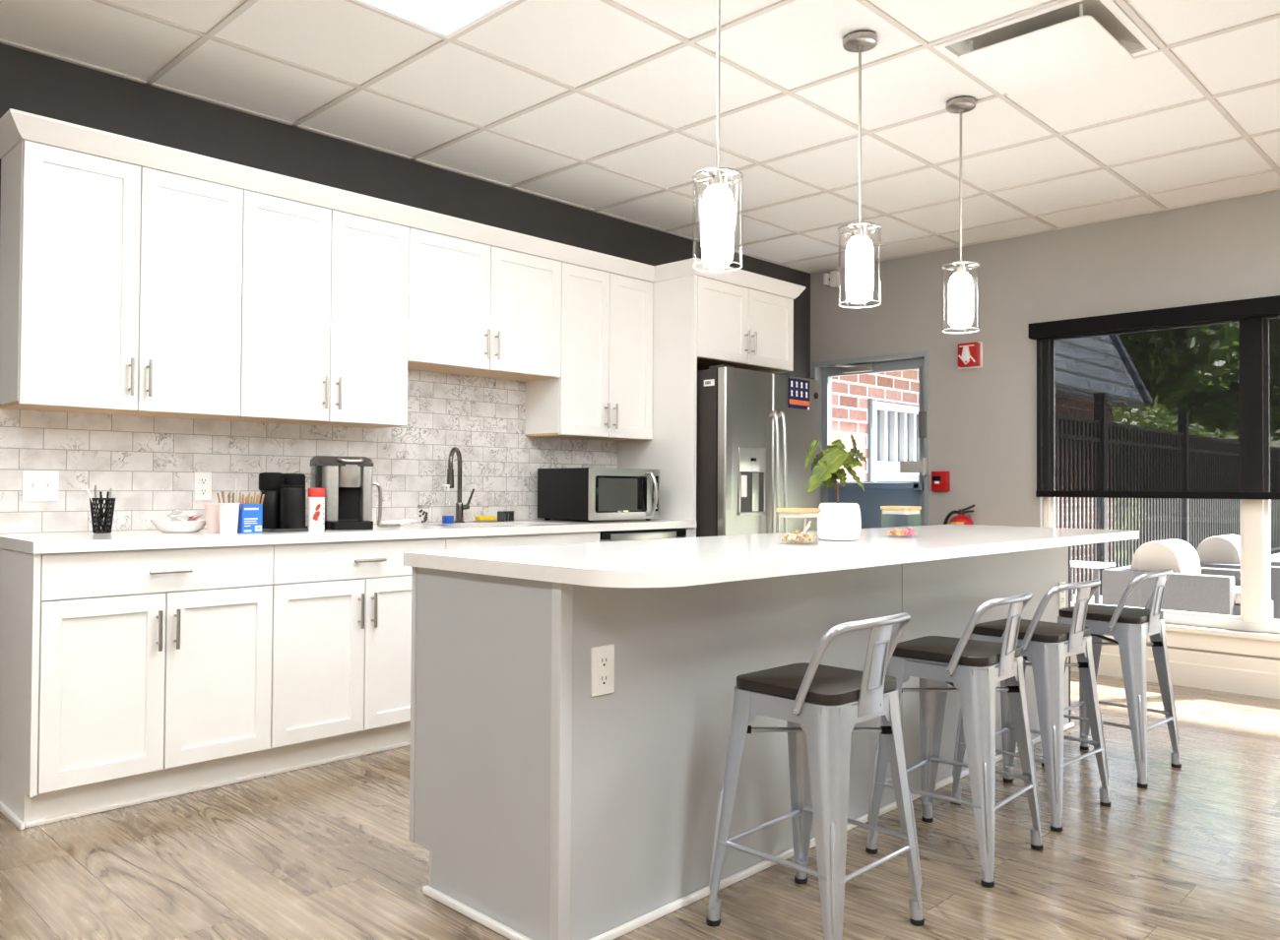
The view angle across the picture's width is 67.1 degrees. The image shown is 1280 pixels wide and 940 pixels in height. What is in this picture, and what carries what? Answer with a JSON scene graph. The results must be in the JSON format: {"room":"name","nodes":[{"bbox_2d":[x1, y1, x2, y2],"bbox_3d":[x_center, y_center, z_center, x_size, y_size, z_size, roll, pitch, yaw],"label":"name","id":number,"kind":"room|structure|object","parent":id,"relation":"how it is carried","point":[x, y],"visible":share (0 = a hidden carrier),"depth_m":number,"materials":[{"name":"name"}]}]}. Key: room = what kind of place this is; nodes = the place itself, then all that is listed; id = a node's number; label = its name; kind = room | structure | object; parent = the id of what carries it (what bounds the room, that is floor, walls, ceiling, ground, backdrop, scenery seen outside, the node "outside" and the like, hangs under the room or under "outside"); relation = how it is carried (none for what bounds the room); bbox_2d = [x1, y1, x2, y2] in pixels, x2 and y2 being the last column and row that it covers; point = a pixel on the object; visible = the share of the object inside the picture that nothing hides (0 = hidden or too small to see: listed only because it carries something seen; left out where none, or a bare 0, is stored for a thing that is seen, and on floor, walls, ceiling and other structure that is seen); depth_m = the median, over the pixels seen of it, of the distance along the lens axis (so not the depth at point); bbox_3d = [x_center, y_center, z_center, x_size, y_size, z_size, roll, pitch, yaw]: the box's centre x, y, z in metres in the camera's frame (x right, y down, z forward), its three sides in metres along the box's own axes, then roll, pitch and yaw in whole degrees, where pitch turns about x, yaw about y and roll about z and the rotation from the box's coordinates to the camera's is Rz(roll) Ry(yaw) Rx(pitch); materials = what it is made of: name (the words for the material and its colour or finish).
{"room":"office break room","nodes":[
{"label":"office break room","id":0,"kind":"room"},
{"bbox_2d":[0,43,810,533],"bbox_3d":[-1.792,-0.239,4.144,0.150,2.996,8.936,-1,-1,44],"label":"wall","id":1,"kind":"structure","parent":0,"point":[31,82],"depth_m":4.39,"materials":[{"name":"grey paint"}]},
{"bbox_2d":[0,140,243,419],"bbox_3d":[-1.937,-0.670,3.650,0.333,0.906,0.758,-1,-1,44],"label":"upper cabinet","id":2,"kind":"object","parent":1,"relation":"attached to","point":[120,283],"visible":1,"depth_m":3.51,"materials":[{"name":"white paint"}]},
{"bbox_2d":[0,108,805,299],"bbox_3d":[-0.661,-1.135,4.737,0.656,0.076,4.182,-1,-1,44],"label":"crown molding","id":3,"kind":"structure","parent":2,"relation":"attached to","point":[16,126],"depth_m":4.07,"materials":[{"name":"white paint"}]},
{"bbox_2d":[0,369,617,533],"bbox_3d":[-1.236,-0.122,4.600,0.009,0.758,3.155,-1,-1,44],"label":"backsplash","id":4,"kind":"structure","parent":1,"relation":"attached to","point":[150,465],"depth_m":4.22,"materials":[{"name":"tile"}]},
{"bbox_2d":[21,470,59,502],"bbox_3d":[-2.216,0.060,3.571,0.018,0.115,0.117,-1,-1,44],"label":"light switch","id":5,"kind":"object","parent":4,"relation":"attached to","point":[37,485],"visible":1,"depth_m":3.57,"materials":[{"name":"white plastic"}]},
{"bbox_2d":[193,472,211,500],"bbox_3d":[-1.808,0.067,3.996,0.009,0.115,0.070,-1,-1,44],"label":"power outlet","id":6,"kind":"object","parent":4,"relation":"attached to","point":[202,480],"visible":1,"depth_m":3.99,"materials":[{"name":"white plastic"}]},
{"bbox_2d":[198,477,207,484],"bbox_3d":[-1.807,0.044,3.995,0.004,0.030,0.034,-1,-1,44],"label":"receptacle","id":7,"kind":"object","parent":6,"relation":"attached to","point":[202,480],"depth_m":3.99,"materials":[{"name":"white plastic"}]},
{"bbox_2d":[198,488,207,495],"bbox_3d":[-1.807,0.088,3.994,0.004,0.030,0.034,-1,-1,44],"label":"receptacle","id":8,"kind":"object","parent":6,"relation":"attached to","point":[202,491],"depth_m":3.99,"materials":[{"name":"white plastic"}]},
{"bbox_2d":[210,190,409,428],"bbox_3d":[-1.407,-0.657,4.195,0.333,0.906,0.762,-1,-1,44],"label":"upper cabinet","id":9,"kind":"object","parent":1,"relation":"attached to","point":[325,291],"visible":0.98,"depth_m":4.07,"materials":[{"name":"white paint"}]},
{"bbox_2d":[407,227,561,382],"bbox_3d":[-0.822,-0.791,4.799,0.333,0.608,0.915,-1,-1,44],"label":"upper cabinet","id":10,"kind":"object","parent":1,"relation":"attached to","point":[476,309],"visible":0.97,"depth_m":4.68,"materials":[{"name":"white paint"}]},
{"bbox_2d":[525,261,653,441],"bbox_3d":[-0.260,-0.629,5.375,0.333,0.906,0.700,-1,-1,44],"label":"upper cabinet","id":11,"kind":"object","parent":1,"relation":"attached to","point":[603,391],"visible":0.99,"depth_m":5.24,"materials":[{"name":"white paint"}]},
{"bbox_2d":[697,275,793,373],"bbox_3d":[0.434,-0.844,5.871,0.640,0.450,0.915,-1,-1,44],"label":"upper cabinet","id":12,"kind":"object","parent":1,"relation":"attached to","point":[738,327],"visible":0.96,"depth_m":5.65,"materials":[{"name":"white paint"}]},
{"bbox_2d":[0,0,1279,273],"bbox_3d":[0.954,-1.592,1.499,7.496,0.050,8.626,-1,-1,44],"label":"ceiling","id":13,"kind":"structure","parent":0,"point":[607,107],"depth_m":4.00,"materials":[{"name":"tile"}]},
{"bbox_2d":[352,0,517,38],"bbox_3d":[-0.461,-1.555,2.821,1.195,0.011,0.586,-1,-1,44],"label":"recessed light","id":14,"kind":"object","parent":13,"relation":"in","point":[446,19],"visible":1,"depth_m":3.25,"materials":[{"name":"white plastic"}]},
{"bbox_2d":[692,0,743,272],"bbox_3d":[0.232,-1.073,2.863,0.152,0.948,0.152,-1,-1,44],"label":"pendant lamp","id":15,"kind":"object","parent":13,"relation":"hanging from","point":[717,214],"visible":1,"depth_m":2.83,"materials":[{"name":"white glass"}]},
{"bbox_2d":[837,31,881,308],"bbox_3d":[0.780,-1.060,3.427,0.152,0.948,0.152,-1,-1,44],"label":"pendant lamp","id":16,"kind":"object","parent":13,"relation":"hanging from","point":[860,249],"visible":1,"depth_m":3.39,"materials":[{"name":"white glass"}]},
{"bbox_2d":[941,97,980,333],"bbox_3d":[1.325,-1.047,3.987,0.152,0.948,0.152,-1,-1,44],"label":"pendant lamp","id":17,"kind":"object","parent":13,"relation":"hanging from","point":[960,287],"visible":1,"depth_m":3.96,"materials":[{"name":"white glass"}]},
{"bbox_2d":[932,0,1158,94],"bbox_3d":[1.470,-1.530,3.495,0.584,0.087,0.584,-1,-1,44],"label":"ceiling vent","id":18,"kind":"object","parent":13,"relation":"in","point":[1071,38],"visible":1,"depth_m":3.45,"materials":[{"name":"metal"}]},
{"bbox_2d":[0,671,1279,939],"bbox_3d":[0.957,1.190,1.542,7.596,0.120,8.786,-1,-1,44],"label":"floor","id":19,"kind":"structure","parent":0,"point":[324,852],"depth_m":2.83,"materials":[{"name":"brown wood"}]},
{"bbox_2d":[0,544,273,830],"bbox_3d":[-1.848,0.711,3.505,0.640,0.874,0.796,-1,-1,44],"label":"base cabinet","id":20,"kind":"object","parent":19,"relation":"on","point":[128,677],"visible":0.99,"depth_m":3.26,"materials":[{"name":"white paint"}]},
{"bbox_2d":[0,518,696,554],"bbox_3d":[-1.016,0.273,4.369,0.620,0.038,3.166,-1,-1,44],"label":"countertop","id":21,"kind":"structure","parent":20,"relation":"on","point":[72,542],"depth_m":3.67,"materials":[{"name":"white stone"}]},
{"bbox_2d":[89,498,116,533],"bbox_3d":[-1.981,0.167,3.556,0.086,0.129,0.086,-1,-1,44],"label":"pen cup","id":22,"kind":"object","parent":21,"relation":"on","point":[111,505],"visible":0.97,"depth_m":3.53,"materials":[{"name":"black plastic"}]},
{"bbox_2d":[84,485,106,530],"bbox_3d":[-1.992,0.141,3.536,0.008,0.168,0.082,0,-1,35],"label":"pen","id":23,"kind":"object","parent":22,"relation":"in","point":[86,486],"visible":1,"depth_m":3.52,"materials":[{"name":"white plastic"}]},
{"bbox_2d":[94,485,97,528],"bbox_3d":[-1.994,0.140,3.540,0.008,0.170,0.020,0,-1,4],"label":"pen","id":24,"kind":"object","parent":22,"relation":"in","point":[96,494],"visible":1,"depth_m":3.54,"materials":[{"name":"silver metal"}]},
{"bbox_2d":[107,488,112,524],"bbox_3d":[-1.961,0.147,3.565,0.007,0.159,0.019,0,-1,29],"label":"pen","id":25,"kind":"object","parent":22,"relation":"in","point":[110,489],"visible":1,"depth_m":3.57,"materials":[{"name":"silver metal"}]},
{"bbox_2d":[150,519,205,532],"bbox_3d":[-1.749,0.214,3.672,0.206,0.045,0.206,-1,-1,44],"label":"bowl","id":26,"kind":"object","parent":21,"relation":"on","point":[164,526],"visible":0.93,"depth_m":3.60,"materials":[{"name":"white ceramic"}]},
{"bbox_2d":[170,513,188,520],"bbox_3d":[-1.730,0.180,3.626,0.062,0.032,0.028,1,-1,-26],"label":"packet","id":27,"kind":"object","parent":26,"relation":"in","point":[184,516],"visible":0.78,"depth_m":3.62,"materials":[{"name":"white paper"}]},
{"bbox_3d":[-1.730,0.192,3.691,0.060,0.012,0.068,-1,-1,44],"label":"packet","id":28,"kind":"object","parent":26,"relation":"in","visible":0},
{"bbox_3d":[-1.747,0.180,3.670,0.066,0.019,0.065,-1,-1,44],"label":"packet","id":29,"kind":"object","parent":28,"relation":"on","visible":0},
{"bbox_2d":[166,510,184,516],"bbox_3d":[-1.768,0.166,3.672,0.057,0.030,0.036,0,-1,26],"label":"packet","id":30,"kind":"object","parent":29,"relation":"on","point":[176,512],"visible":0.76,"depth_m":3.67,"materials":[{"name":"white paper"}]},
{"bbox_2d":[203,504,219,533],"bbox_3d":[-1.602,0.182,3.645,0.084,0.110,0.084,-1,-1,44],"label":"paper cup","id":31,"kind":"object","parent":21,"relation":"on","point":[211,510],"visible":0.6,"depth_m":3.61,"materials":[{"name":"pink paper"}]},
{"bbox_2d":[217,503,240,533],"bbox_3d":[-1.535,0.180,3.603,0.078,0.114,0.078,-1,-1,44],"label":"cup","id":32,"kind":"object","parent":21,"relation":"on","point":[228,513],"visible":0.97,"depth_m":3.58,"materials":[{"name":"white paper"}]},
{"bbox_2d":[234,478,236,503],"bbox_3d":[-1.519,0.131,3.610,0.013,0.198,0.016,0,-1,35],"label":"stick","id":33,"kind":"object","parent":32,"relation":"in","point":[235,479],"visible":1,"depth_m":3.61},
{"bbox_2d":[237,504,262,533],"bbox_3d":[-1.480,0.183,3.658,0.057,0.110,0.076,-1,-1,44],"label":"box","id":34,"kind":"object","parent":21,"relation":"on","point":[250,516],"visible":0.94,"depth_m":3.63,"materials":[{"name":"blue cardboard"}]},
{"bbox_2d":[261,526,325,532],"bbox_3d":[-1.423,0.237,3.871,0.240,0.012,0.225,-1,-1,44],"label":"tray","id":35,"kind":"object","parent":21,"relation":"on","point":[305,529],"visible":0.48,"depth_m":3.75,"materials":[{"name":"grey plastic"}]},
{"bbox_2d":[258,472,283,529],"bbox_3d":[-1.470,0.124,3.846,0.094,0.228,0.094,-1,-1,44],"label":"bottle","id":36,"kind":"object","parent":35,"relation":"on","point":[270,483],"visible":0.75,"depth_m":3.81,"materials":[{"name":"plastic"}]},
{"bbox_2d":[279,485,306,528],"bbox_3d":[-1.374,0.149,3.819,0.096,0.178,0.096,-1,-1,44],"label":"canister","id":37,"kind":"object","parent":35,"relation":"on","point":[291,497],"visible":0.88,"depth_m":3.78,"materials":[{"name":"plastic"}]},
{"bbox_2d":[283,473,305,486],"bbox_3d":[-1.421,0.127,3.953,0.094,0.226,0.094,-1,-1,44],"label":"cap","id":38,"kind":"object","parent":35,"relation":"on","point":[288,479],"visible":0.25,"depth_m":3.92,"materials":[{"name":"plastic"}]},
{"bbox_2d":[307,488,325,531],"bbox_3d":[-1.287,0.157,3.839,0.068,0.172,0.067,-1,-1,44],"label":"canister","id":39,"kind":"object","parent":35,"relation":"on","point":[316,496],"visible":1,"depth_m":3.81,"materials":[{"name":"white plastic"}]},
{"bbox_2d":[312,504,320,520],"bbox_3d":[-1.276,0.167,3.810,0.030,0.067,0.004,1,-1,-21],"label":"print","id":40,"kind":"object","parent":39,"relation":"attached to","point":[316,508],"depth_m":3.81},
{"bbox_2d":[309,455,400,530],"bbox_3d":[-1.195,0.095,4.101,0.361,0.306,0.295,1,-1,-29],"label":"coffee maker","id":41,"kind":"object","parent":21,"relation":"on","point":[348,483],"visible":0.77,"depth_m":4.01,"materials":[{"name":"grey plastic"}]},
{"bbox_2d":[325,520,373,530],"bbox_3d":[-1.199,0.229,3.994,0.174,0.034,0.113,1,-1,-29],"label":"drip tray","id":42,"kind":"object","parent":41,"relation":"on","point":[330,525],"depth_m":3.95,"materials":[{"name":"black plastic"}]},
{"bbox_2d":[376,518,417,525],"bbox_3d":[-1.110,0.237,4.390,0.125,0.031,0.185,-1,-1,44],"label":"folded towel","id":43,"kind":"object","parent":21,"relation":"on","point":[401,522],"visible":0.86,"depth_m":4.36,"materials":[{"name":"white fabric"}]},
{"bbox_2d":[417,505,429,522],"bbox_3d":[-1.028,0.211,4.579,0.058,0.092,0.058,-1,-1,44],"label":"jar","id":44,"kind":"object","parent":21,"relation":"on","point":[418,506],"visible":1,"depth_m":4.56,"materials":[{"name":"clear glass"}]},
{"bbox_2d":[442,484,453,523],"bbox_3d":[-0.917,0.164,4.615,0.060,0.190,0.060,-1,-1,44],"label":"soap bottle","id":45,"kind":"object","parent":21,"relation":"on","point":[445,519],"visible":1,"depth_m":4.59,"materials":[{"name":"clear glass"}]},
{"bbox_2d":[446,447,474,522],"bbox_3d":[-0.900,0.074,4.750,0.076,0.374,0.230,0,-1,19],"label":"kitchen faucet","id":46,"kind":"object","parent":21,"relation":"on","point":[459,518],"visible":0.98,"depth_m":4.78,"materials":[{"name":"silver metal"}]},
{"bbox_2d":[472,515,497,522],"bbox_3d":[-0.784,0.249,4.894,0.060,0.030,0.110,-1,-1,44],"label":"sponge","id":47,"kind":"object","parent":21,"relation":"on","point":[479,519],"visible":1,"depth_m":4.87,"materials":[{"name":"yellow plastic"}]},
{"bbox_2d":[472,520,497,522],"bbox_3d":[-0.784,0.261,4.894,0.060,0.008,0.110,-1,-1,44],"label":"tray","id":48,"kind":"object","parent":21,"relation":"on","point":[473,521],"depth_m":4.86,"materials":[{"name":"silver metal"}]},
{"bbox_2d":[497,511,513,521],"bbox_3d":[-0.698,0.240,5.018,0.062,0.054,0.064,-1,-1,44],"label":"sink caddy","id":49,"kind":"object","parent":21,"relation":"on","point":[502,516],"visible":1,"depth_m":5.00,"materials":[{"name":"grey plastic"}]},
{"bbox_2d":[537,467,659,522],"bbox_3d":[-0.203,0.134,5.223,0.487,0.280,0.512,-1,-1,44],"label":"microwave","id":50,"kind":"object","parent":21,"relation":"on","point":[590,494],"visible":1,"depth_m":5.07,"materials":[{"name":"black metal"}]},
{"bbox_2d":[262,537,445,776],"bbox_3d":[-1.305,0.724,4.064,0.640,0.874,0.762,-1,-1,44],"label":"base cabinet","id":51,"kind":"object","parent":19,"relation":"on","point":[342,626],"visible":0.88,"depth_m":3.80,"materials":[{"name":"white paint"}]},
{"bbox_2d":[443,531,600,550],"bbox_3d":[-0.721,0.738,4.665,0.640,0.874,0.915,-1,-1,44],"label":"base cabinet","id":52,"kind":"object","parent":19,"relation":"on","point":[462,543],"visible":0.03,"depth_m":4.44,"materials":[{"name":"white paint"}]},
{"bbox_2d":[599,528,686,542],"bbox_3d":[-0.179,0.744,5.227,0.598,0.848,0.634,-1,-1,44],"label":"dishwasher","id":53,"kind":"object","parent":19,"relation":"on","point":[636,535],"visible":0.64,"depth_m":5.02,"materials":[{"name":"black metal"}]},
{"bbox_2d":[617,274,697,537],"bbox_3d":[0.086,0.059,5.530,0.603,2.272,0.025,-1,-1,44],"label":"panel","id":54,"kind":"object","parent":19,"relation":"on","point":[672,450],"visible":0.29,"depth_m":5.42,"materials":[{"name":"white paint"}]},
{"bbox_2d":[682,527,693,537],"bbox_3d":[0.259,0.754,5.287,0.030,0.874,0.057,-1,-1,44],"label":"strip","id":55,"kind":"object","parent":19,"relation":"on","point":[689,531],"visible":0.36,"depth_m":5.28,"materials":[{"name":"white paint"}]},
{"bbox_2d":[409,546,1074,939],"bbox_3d":[0.684,0.727,3.573,0.646,0.875,3.159,-1,-1,44],"label":"kitchen island","id":56,"kind":"object","parent":19,"relation":"on","point":[543,807],"visible":0.56,"depth_m":2.52,"materials":[{"name":"grey laminate"}]},
{"bbox_2d":[590,643,614,697],"bbox_3d":[-0.090,0.486,2.339,0.009,0.118,0.075,-1,-1,44],"label":"power outlet","id":57,"kind":"object","parent":56,"relation":"attached to","point":[603,657],"visible":1,"depth_m":2.33,"materials":[{"name":"white plastic"}]},
{"bbox_2d":[598,654,609,668],"bbox_3d":[-0.088,0.464,2.338,0.004,0.030,0.034,-1,-1,44],"label":"receptacle","id":58,"kind":"object","parent":57,"relation":"attached to","point":[604,660],"depth_m":2.34,"materials":[{"name":"white plastic"}]},
{"bbox_2d":[598,673,609,686],"bbox_3d":[-0.088,0.508,2.337,0.004,0.030,0.034,-1,-1,44],"label":"receptacle","id":59,"kind":"object","parent":57,"relation":"attached to","point":[604,678],"depth_m":2.34,"materials":[{"name":"white plastic"}]},
{"bbox_2d":[403,524,1139,587],"bbox_3d":[0.807,0.270,3.538,0.913,0.036,3.283,-1,-1,44],"label":"island countertop","id":60,"kind":"structure","parent":56,"relation":"on","point":[682,561],"depth_m":2.71,"materials":[{"name":"white stone"}]},
{"bbox_2d":[776,508,820,517],"bbox_3d":[0.521,0.185,3.171,0.108,0.117,0.108,-1,-1,44],"label":"lid","id":61,"kind":"object","parent":60,"relation":"on","point":[787,512],"visible":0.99,"depth_m":3.14,"materials":[{"name":"wood"}]},
{"bbox_2d":[780,529,816,543],"bbox_3d":[0.521,0.217,3.171,0.094,0.043,0.093,-1,-1,44],"label":"snacks","id":62,"kind":"object","parent":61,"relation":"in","point":[795,537],"visible":0.99,"depth_m":3.15,"materials":[{"name":"beige food"}]},
{"bbox_2d":[804,433,866,540],"bbox_3d":[0.678,0.059,3.404,0.210,0.378,0.150,1,-1,-28],"label":"potted plant","id":63,"kind":"object","parent":60,"relation":"on","point":[837,521],"visible":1,"depth_m":3.38,"materials":[{"name":"green plant"}]},
{"bbox_2d":[880,506,921,514],"bbox_3d":[0.989,0.196,3.659,0.116,0.117,0.116,-1,-1,44],"label":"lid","id":64,"kind":"object","parent":60,"relation":"on","point":[901,510],"visible":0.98,"depth_m":3.62,"materials":[{"name":"wood"}]},
{"bbox_2d":[887,528,904,536],"bbox_3d":[0.972,0.235,3.656,0.063,0.029,0.064,-1,-1,44],"label":"candy pieces","id":65,"kind":"object","parent":64,"relation":"in","point":[896,532],"visible":1,"depth_m":3.64,"materials":[{"name":"orange food"}]},
{"bbox_2d":[901,527,915,536],"bbox_3d":[1.017,0.233,3.661,0.051,0.033,0.052,-1,-1,44],"label":"candy","id":66,"kind":"object","parent":64,"relation":"in","point":[909,531],"visible":1,"depth_m":3.65,"materials":[{"name":"pink food"}]},
{"bbox_2d":[1058,581,1065,608],"bbox_3d":[1.936,0.572,4.423,0.009,0.118,0.075,-1,-1,44],"label":"power outlet","id":67,"kind":"object","parent":56,"relation":"attached to","point":[1061,595],"visible":0.73,"depth_m":4.41,"materials":[{"name":"white plastic"}]},
{"bbox_2d":[696,364,819,537],"bbox_3d":[0.529,0.304,5.771,0.830,1.736,0.900,-1,-1,44],"label":"refrigerator","id":68,"kind":"object","parent":19,"relation":"on","point":[752,447],"visible":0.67,"depth_m":5.37,"materials":[{"name":"silver metal"}]},
{"bbox_2d":[704,379,714,386],"bbox_3d":[0.380,-0.480,5.308,0.075,0.035,0.003,-1,-1,44],"label":"label","id":69,"kind":"object","parent":68,"relation":"attached to","point":[711,382],"visible":1,"depth_m":5.30,"materials":[{"name":"white paper"}]},
{"bbox_2d":[788,378,809,409],"bbox_3d":[0.942,-0.448,5.701,0.003,0.174,0.208,-1,-1,44],"label":"sheet","id":70,"kind":"object","parent":68,"relation":"attached to","point":[799,390],"visible":1,"depth_m":5.70,"materials":[{"name":"blue paper"}]},
{"bbox_2d":[705,612,924,939],"bbox_3d":[0.448,0.747,2.434,0.408,0.791,0.401,1,-1,-45],"label":"counter stool","id":71,"kind":"object","parent":19,"relation":"on","point":[820,705],"visible":1,"depth_m":2.35,"materials":[{"name":"silver metal"}]},
{"bbox_2d":[865,591,1043,888],"bbox_3d":[0.962,0.759,2.932,0.401,0.791,0.408,-1,-1,42],"label":"counter stool","id":72,"kind":"object","parent":19,"relation":"on","point":[974,668],"visible":0.98,"depth_m":2.85,"materials":[{"name":"silver metal"}]},
{"bbox_2d":[951,579,1110,831],"bbox_3d":[1.366,0.769,3.365,0.408,0.791,0.401,1,-1,-42],"label":"counter stool","id":73,"kind":"object","parent":19,"relation":"on","point":[1047,646],"visible":0.87,"depth_m":3.23,"materials":[{"name":"silver metal"}]},
{"bbox_2d":[1041,569,1181,788],"bbox_3d":[1.873,0.780,3.827,0.408,0.791,0.401,1,-1,-44],"label":"counter stool","id":74,"kind":"object","parent":19,"relation":"on","point":[1129,627],"visible":0.79,"depth_m":3.69,"materials":[{"name":"silver metal"}]},
{"bbox_2d":[948,0,1069,41],"bbox_3d":[0.959,-1.822,1.507,7.796,0.090,8.936,-1,-1,44],"label":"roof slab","id":75,"kind":"structure","parent":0,"point":[1067,0],"depth_m":3.72,"materials":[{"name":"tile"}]},
{"bbox_2d":[810,190,1279,660],"bbox_3d":[4.008,-0.196,4.626,7.496,2.996,0.160,-1,-1,44],"label":"wall","id":76,"kind":"structure","parent":0,"point":[983,421],"depth_m":6.12,"materials":[{"name":"grey paint"}]},
{"bbox_2d":[823,270,839,288],"bbox_3d":[1.394,-1.389,7.030,0.093,0.115,0.075,-1,-1,44],"label":"emergency light","id":77,"kind":"object","parent":76,"relation":"attached to","point":[832,279],"visible":1,"depth_m":7.02,"materials":[{"name":"white plastic"}]},
{"bbox_2d":[812,350,928,528],"bbox_3d":[1.643,0.212,6.863,0.932,2.032,0.214,-1,-1,44],"label":"door","id":78,"kind":"structure","parent":76,"relation":"in","point":[875,494],"depth_m":6.82,"materials":[{"name":"grey paint"}]},
{"bbox_2d":[931,471,950,491],"bbox_3d":[1.997,0.074,6.422,0.112,0.132,0.058,-1,-1,44],"label":"station","id":79,"kind":"object","parent":76,"relation":"attached to","point":[940,480],"visible":1,"depth_m":6.40,"materials":[{"name":"red plastic"}]},
{"bbox_2d":[943,504,974,524],"bbox_3d":[2.070,0.495,6.242,0.178,0.549,0.162,0,-1,-3],"label":"fire extinguisher","id":80,"kind":"object","parent":76,"relation":"attached to","point":[961,519],"visible":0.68,"depth_m":6.21,"materials":[{"name":"red metal"}]},
{"bbox_2d":[958,341,982,369],"bbox_3d":[2.130,-0.748,6.283,0.166,0.167,0.098,-1,-1,44],"label":"fire alarm strobe","id":81,"kind":"object","parent":76,"relation":"attached to","point":[970,354],"visible":1,"depth_m":6.25,"materials":[{"name":"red plastic"}]},
{"bbox_2d":[958,344,974,364],"bbox_3d":[2.118,-0.747,6.256,0.117,0.123,0.010,-1,-1,44],"label":"print","id":82,"kind":"object","parent":81,"relation":"attached to","point":[966,352],"depth_m":6.24,"materials":[{"name":"plastic"}]},
{"bbox_2d":[1028,295,1279,500],"bbox_3d":[3.906,-0.385,4.557,4.122,1.072,0.084,-1,-1,44],"label":"roller blind","id":83,"kind":"object","parent":76,"relation":"attached to","point":[1182,402],"visible":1,"depth_m":5.48,"materials":[{"name":"black fabric"}]},
{"bbox_2d":[1043,497,1279,641],"bbox_3d":[3.966,-0.001,4.610,4.137,1.795,0.175,-1,-1,44],"label":"window","id":84,"kind":"structure","parent":76,"relation":"in","point":[1255,590],"depth_m":5.23,"materials":[{"name":"white paint"}]},
{"bbox_2d":[1070,640,1279,699],"bbox_3d":[4.285,1.097,4.202,6.528,0.200,0.016,-1,-1,44],"label":"baseboard","id":85,"kind":"structure","parent":76,"relation":"attached to","point":[1252,676],"depth_m":5.31,"materials":[{"name":"white paint"}]},
{"bbox_2d":[1103,631,1279,658],"bbox_3d":[3.921,0.941,4.557,4.082,0.089,0.020,-1,-1,44],"label":"trim","id":86,"kind":"structure","parent":76,"relation":"attached to","point":[1243,646],"depth_m":5.26,"materials":[{"name":"white paint"}]},
{"label":"outside","id":87,"kind":"structure","parent":0,"visible":0},
{"bbox_2d":[1122,513,1158,567],"bbox_3d":[26.539,2.052,27.287,120.000,0.170,63.814,-1,-1,44],"label":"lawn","id":88,"kind":"structure","parent":87,"point":[1158,514],"depth_m":19.92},
{"bbox_2d":[1129,506,1164,562],"bbox_3d":[8.589,0.206,16.696,1.711,2.958,2.247,0,-1,29],"label":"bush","id":89,"kind":"object","parent":88,"relation":"on","point":[1158,506],"visible":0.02,"depth_m":16.68,"materials":[{"name":"green plant"}]},
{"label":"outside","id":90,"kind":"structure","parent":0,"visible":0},
{"bbox_2d":[1073,588,1101,604],"bbox_3d":[8.768,1.425,6.567,12.600,0.120,9.314,-1,-1,44],"label":"floor","id":91,"kind":"structure","parent":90,"point":[1074,596],"depth_m":10.56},
{"bbox_2d":[832,369,1112,582],"bbox_3d":[2.429,-0.840,12.114,5.012,4.529,8.317,-1,-1,44],"label":"brick building","id":92,"kind":"structure","parent":91,"relation":"on","point":[880,411],"depth_m":8.91,"materials":[{"name":"brick"}]},
{"bbox_2d":[1070,560,1115,604],"bbox_3d":[3.801,1.081,8.275,0.400,0.570,0.400,-1,-1,44],"label":"side table","id":93,"kind":"object","parent":91,"relation":"on","point":[1096,566],"visible":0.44,"depth_m":8.11,"materials":[{"name":"white wood"}]},
{"bbox_2d":[1055,497,1279,595],"bbox_3d":[7.710,0.331,13.527,0.130,2.300,12.845,-1,-1,44],"label":"metal fence","id":94,"kind":"object","parent":91,"relation":"on","point":[1190,521],"visible":0.23,"depth_m":12.08,"materials":[{"name":"metal"}]},
{"bbox_2d":[1101,538,1273,619],"bbox_3d":[4.093,0.938,7.186,0.960,0.820,0.860,-1,-1,44],"label":"outdoor sofa","id":95,"kind":"object","parent":91,"relation":"on","point":[1190,587],"visible":0.38,"depth_m":7.02,"materials":[{"name":"grey fabric"}]},
{"bbox_2d":[1130,538,1201,574],"bbox_3d":[3.978,0.697,7.303,0.345,0.335,0.540,-1,-1,44],"label":"cushion","id":96,"kind":"object","parent":95,"relation":"on","point":[1178,555],"depth_m":7.13,"materials":[{"name":"white fabric"}]},
{"bbox_2d":[1234,585,1240,604],"bbox_3d":[4.136,0.900,7.145,0.780,0.085,0.550,-1,-1,44],"label":"seat cushion","id":97,"kind":"object","parent":95,"relation":"on","point":[1237,588],"depth_m":6.74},
{"bbox_2d":[1196,534,1279,619],"bbox_3d":[5.057,0.959,8.034,0.960,0.820,0.860,-1,-1,44],"label":"lounge armchair","id":98,"kind":"object","parent":91,"relation":"on","point":[1218,551],"visible":0.19,"depth_m":7.90,"materials":[{"name":"beige fabric"}]},
{"bbox_2d":[1196,534,1240,564],"bbox_3d":[4.941,0.718,8.151,0.345,0.335,0.540,-1,-1,44],"label":"cushion","id":99,"kind":"object","parent":98,"relation":"on","point":[1226,549],"depth_m":7.95,"materials":[{"name":"white fabric"}]},
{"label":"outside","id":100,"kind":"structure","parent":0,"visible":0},
{"bbox_2d":[1270,553,1279,561],"bbox_3d":[15.800,1.581,12.152,14.300,0.110,8.500,-1,-1,44],"label":"floor","id":101,"kind":"structure","parent":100,"point":[1276,556],"depth_m":17.71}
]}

